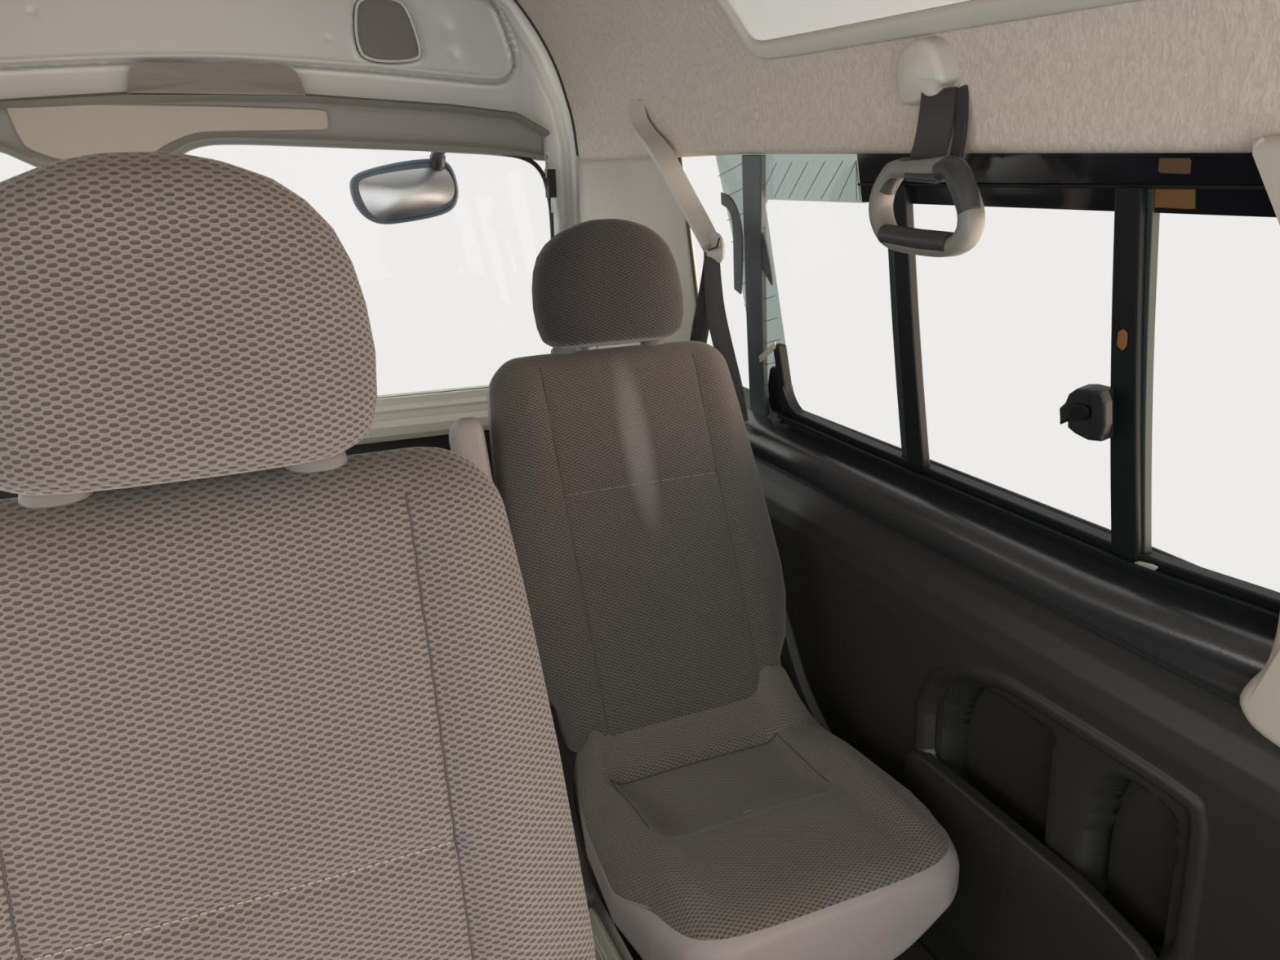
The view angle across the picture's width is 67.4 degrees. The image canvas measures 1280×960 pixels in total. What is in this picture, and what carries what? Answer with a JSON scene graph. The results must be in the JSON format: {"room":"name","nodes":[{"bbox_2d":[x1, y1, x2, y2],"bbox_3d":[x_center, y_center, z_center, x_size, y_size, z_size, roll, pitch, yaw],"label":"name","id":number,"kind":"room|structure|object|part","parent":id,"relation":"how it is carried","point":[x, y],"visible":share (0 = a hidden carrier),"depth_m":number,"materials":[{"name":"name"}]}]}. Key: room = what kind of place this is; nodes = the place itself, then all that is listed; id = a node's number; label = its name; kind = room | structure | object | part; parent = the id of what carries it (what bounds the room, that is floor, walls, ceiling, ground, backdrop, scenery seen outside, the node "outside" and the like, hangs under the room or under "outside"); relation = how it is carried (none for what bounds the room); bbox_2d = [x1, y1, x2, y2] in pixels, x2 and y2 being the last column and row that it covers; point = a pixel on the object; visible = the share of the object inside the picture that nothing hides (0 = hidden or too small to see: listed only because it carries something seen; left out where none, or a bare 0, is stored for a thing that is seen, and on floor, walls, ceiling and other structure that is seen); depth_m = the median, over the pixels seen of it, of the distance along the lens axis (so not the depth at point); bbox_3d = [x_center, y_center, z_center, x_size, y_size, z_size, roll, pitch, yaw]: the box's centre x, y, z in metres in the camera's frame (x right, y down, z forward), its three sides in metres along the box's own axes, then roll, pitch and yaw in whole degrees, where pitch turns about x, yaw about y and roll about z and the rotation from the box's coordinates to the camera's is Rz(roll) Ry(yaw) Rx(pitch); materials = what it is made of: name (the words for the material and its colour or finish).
{"room":"vehicle interior","nodes":[
{"label":"vehicle interior","id":0,"kind":"room"},
{"bbox_2d":[549,703,934,959],"bbox_3d":[-0.276,1.038,1.199,1.920,0.040,3.250,-9,19,-22],"label":"floor","id":1,"kind":"structure","parent":0,"point":[916,951],"depth_m":2.12,"materials":[{"name":"black"}]},
{"bbox_2d":[0,151,595,959],"bbox_3d":[-0.200,0.477,0.588,0.547,1.296,0.727,-9,19,-22],"label":"passenger seat","id":2,"kind":"object","parent":1,"relation":"on","point":[268,691],"visible":1,"depth_m":0.68,"materials":[{"name":"fabric"}]},
{"bbox_3d":[-0.297,0.347,0.758,0.520,0.692,0.282,-9,19,-22],"label":"backrest","id":3,"kind":"part","parent":2,"relation":"part of","materials":[{"name":"fabric"}]},
{"bbox_2d":[448,218,959,959],"bbox_3d":[0.074,0.229,1.580,0.594,1.246,0.840,-9,19,-22],"label":"passenger seat","id":4,"kind":"object","parent":1,"relation":"on","point":[721,814],"visible":0.96,"depth_m":1.65,"materials":[{"name":"fabric"}]},
{"bbox_3d":[-0.263,0.125,1.652,0.054,0.447,0.274,-9,19,-22],"label":"armrest","id":5,"kind":"part","parent":4,"relation":"part of","materials":[{"name":"grey plastic"}]},
{"bbox_3d":[-0.034,0.762,1.460,0.042,0.112,0.390,-9,19,-22],"label":"rail","id":6,"kind":"part","parent":4,"relation":"part of","materials":[{"name":"green metal"}]},
{"bbox_3d":[0.004,0.107,1.754,0.520,0.660,0.390,-9,19,-22],"label":"backrest","id":7,"kind":"part","parent":4,"relation":"part of","materials":[{"name":"fabric"}]},
{"bbox_3d":[0.159,0.712,1.598,0.380,0.135,0.370,-9,19,-22],"label":"seat","id":8,"kind":"part","parent":4,"relation":"part of","materials":[{"name":"grey fabric"}]},
{"bbox_2d":[573,665,959,959],"bbox_3d":[0.180,0.536,1.521,0.532,0.266,0.485,-9,19,-22],"label":"seat cushion","id":9,"kind":"object","parent":4,"relation":"on","point":[721,814],"depth_m":1.44,"materials":[{"name":"fabric"}]},
{"bbox_2d":[516,0,1279,160],"bbox_3d":[-0.297,-0.506,0.661,1.770,0.573,3.172,-9,19,-22],"label":"ceiling","id":10,"kind":"structure","parent":0,"point":[1144,76],"depth_m":1.20,"materials":[{"name":"fabric"}]},
{"bbox_2d":[513,0,578,155],"bbox_3d":[-0.919,-0.956,2.048,1.654,0.528,0.009,-9,19,-22],"label":"trim","id":11,"kind":"structure","parent":10,"relation":"attached to","point":[515,1],"depth_m":2.35,"materials":[{"name":"grey plastic"}]},
{"bbox_2d":[627,99,748,421],"bbox_3d":[0.097,-0.463,2.017,0.098,0.652,0.414,-11,20,-26],"label":"belt","id":12,"kind":"object","parent":10,"relation":"hanging from","point":[709,315],"visible":0.9,"depth_m":1.95,"materials":[{"name":"grey fabric"}]},
{"bbox_2d":[751,109,759,122],"bbox_3d":[0.203,-0.633,1.669,0.010,0.021,0.021,-9,19,-22],"label":"clip","id":13,"kind":"object","parent":10,"relation":"attached to","point":[755,115],"visible":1,"depth_m":1.67,"materials":[{"name":"beige plastic"}]},
{"bbox_2d":[868,35,985,257],"bbox_3d":[0.379,-0.423,1.215,0.077,0.268,0.205,-9,19,-22],"label":"handle","id":14,"kind":"object","parent":10,"relation":"attached to","point":[928,69],"visible":1,"depth_m":1.22,"materials":[{"name":"grey plastic"}]},
{"bbox_2d":[714,0,1142,59],"bbox_3d":[0.357,-0.629,0.952,0.228,0.302,1.437,-9,19,-22],"label":"ceiling panel","id":15,"kind":"object","parent":10,"relation":"attached to","point":[768,29],"visible":1,"depth_m":1.33,"materials":[{"name":"grey plastic"}]},
{"bbox_3d":[0.361,-0.632,0.952,0.186,0.248,1.376,-9,19,-22],"label":"inset panel","id":16,"kind":"part","parent":15,"relation":"part of","materials":[{"name":"white plastic"}]},
{"bbox_2d":[742,386,1279,959],"bbox_3d":[0.384,0.336,1.849,0.093,0.866,2.160,-9,19,-22],"label":"wall","id":17,"kind":"structure","parent":0,"point":[1094,703],"depth_m":1.33,"materials":[{"name":"black plastic"}]},
{"bbox_2d":[0,0,583,499],"bbox_3d":[-0.924,-0.305,2.308,1.820,1.860,0.115,-9,19,-22],"label":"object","id":18,"kind":"structure","parent":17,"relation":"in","point":[78,77],"depth_m":2.19,"materials":[{"name":"silver metal"}]},
{"bbox_3d":[-1.022,-0.769,2.130,0.641,0.121,0.012,-9,19,-22],"label":"garnish plate","id":19,"kind":"part","parent":18,"relation":"part of","materials":[{"name":"beige plastic"}]},
{"bbox_3d":[-0.914,0.251,2.498,1.820,0.685,0.055,-9,19,-22],"label":"panel","id":20,"kind":"part","parent":18,"relation":"part of","materials":[{"name":"black plastic"}]},
{"bbox_2d":[349,151,458,224],"bbox_3d":[-0.605,-0.781,2.506,0.287,0.220,0.259,-9,19,-22],"label":"mirror","id":21,"kind":"object","parent":18,"relation":"attached to","point":[417,189],"visible":0.96,"depth_m":2.55,"materials":[{"name":"grey mirror"}]},
{"bbox_3d":[-0.917,-0.120,2.363,1.580,0.123,0.105,-9,19,-22],"label":"frame","id":22,"kind":"part","parent":18,"relation":"part of","materials":[{"name":"grey paint"}]},
{"bbox_2d":[512,0,597,350],"bbox_3d":[-0.927,-0.646,2.186,1.741,1.225,0.120,-9,19,-22],"label":"door frame","id":23,"kind":"structure","parent":17,"relation":"attached to","point":[578,202],"depth_m":2.54,"materials":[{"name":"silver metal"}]},
{"bbox_2d":[577,155,698,349],"bbox_3d":[-0.008,-0.465,2.334,0.096,0.627,0.505,-14,22,-33],"label":"trim","id":24,"kind":"structure","parent":17,"relation":"attached to","point":[633,189],"depth_m":2.22,"materials":[{"name":"beige plastic"}]},
{"bbox_2d":[678,157,697,302],"bbox_3d":[0.127,-0.405,2.140,0.091,0.627,0.008,-9,19,-22],"label":"trim","id":25,"kind":"structure","parent":17,"relation":"attached to","point":[688,228],"depth_m":2.10,"materials":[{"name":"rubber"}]},
{"bbox_2d":[715,152,1279,626],"bbox_3d":[0.439,-0.211,1.443,0.126,0.596,1.585,-9,19,-22],"label":"window","id":26,"kind":"structure","parent":17,"relation":"in","point":[1224,184],"depth_m":1.19,"materials":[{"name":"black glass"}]},
{"bbox_3d":[0.285,-0.200,1.894,0.046,0.140,0.023,-9,19,-22],"label":"frame","id":27,"kind":"part","parent":26,"relation":"part of","materials":[{"name":"black plastic"}]},
{"bbox_3d":[0.293,-0.324,1.766,0.109,0.575,0.480,-9,19,-22],"label":"tinted glass","id":28,"kind":"part","parent":26,"relation":"part of","materials":[{"name":"clear glass"}]},
{"bbox_3d":[0.524,0.042,1.372,0.013,0.020,1.256,-9,19,-22],"label":"sill rail","id":29,"kind":"part","parent":26,"relation":"part of","materials":[{"name":"black plastic"}]},
{"bbox_3d":[0.543,0.040,1.380,0.034,0.046,1.256,-9,19,-22],"label":"frame","id":30,"kind":"part","parent":26,"relation":"part of","materials":[{"name":"black"}]},
{"bbox_3d":[0.542,-0.079,1.127,0.022,0.058,0.022,-9,19,-22],"label":"latch lever","id":31,"kind":"part","parent":26,"relation":"part of","materials":[{"name":"black plastic"}]},
{"bbox_2d":[1116,328,1127,350],"bbox_3d":[0.550,-0.160,1.096,0.006,0.025,0.014,-9,19,-22],"label":"sticker","id":32,"kind":"object","parent":26,"relation":"attached to","point":[1122,343],"visible":1,"depth_m":1.09,"materials":[{"name":"brown"}]},
{"bbox_2d":[1154,189,1195,208],"bbox_3d":[0.551,-0.294,1.000,0.005,0.022,0.061,-9,19,-22],"label":"sticker","id":33,"kind":"object","parent":26,"relation":"attached to","point":[1164,198],"visible":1,"depth_m":0.99,"materials":[{"name":"brown paper"}]},
{"bbox_2d":[1158,158,1191,173],"bbox_3d":[0.547,-0.322,0.984,0.004,0.016,0.038,-9,19,-22],"label":"sticker","id":34,"kind":"object","parent":26,"relation":"attached to","point":[1173,166],"visible":1,"depth_m":0.98,"materials":[{"name":"brown paper"}]},
{"bbox_2d":[902,750,1158,959],"bbox_3d":[0.566,0.652,1.414,0.022,0.283,0.560,-9,19,-22],"label":"pocket","id":35,"kind":"object","parent":17,"relation":"attached to","point":[1015,899],"visible":0.78,"depth_m":1.42,"materials":[{"name":"black plastic"}]},
{"bbox_2d":[1240,134,1279,747],"bbox_3d":[0.650,0.010,0.851,0.093,0.606,0.290,-9,19,-22],"label":"trim","id":36,"kind":"structure","parent":17,"relation":"attached to","point":[1260,700],"depth_m":0.98,"materials":[{"name":"beige plastic"}]}
]}

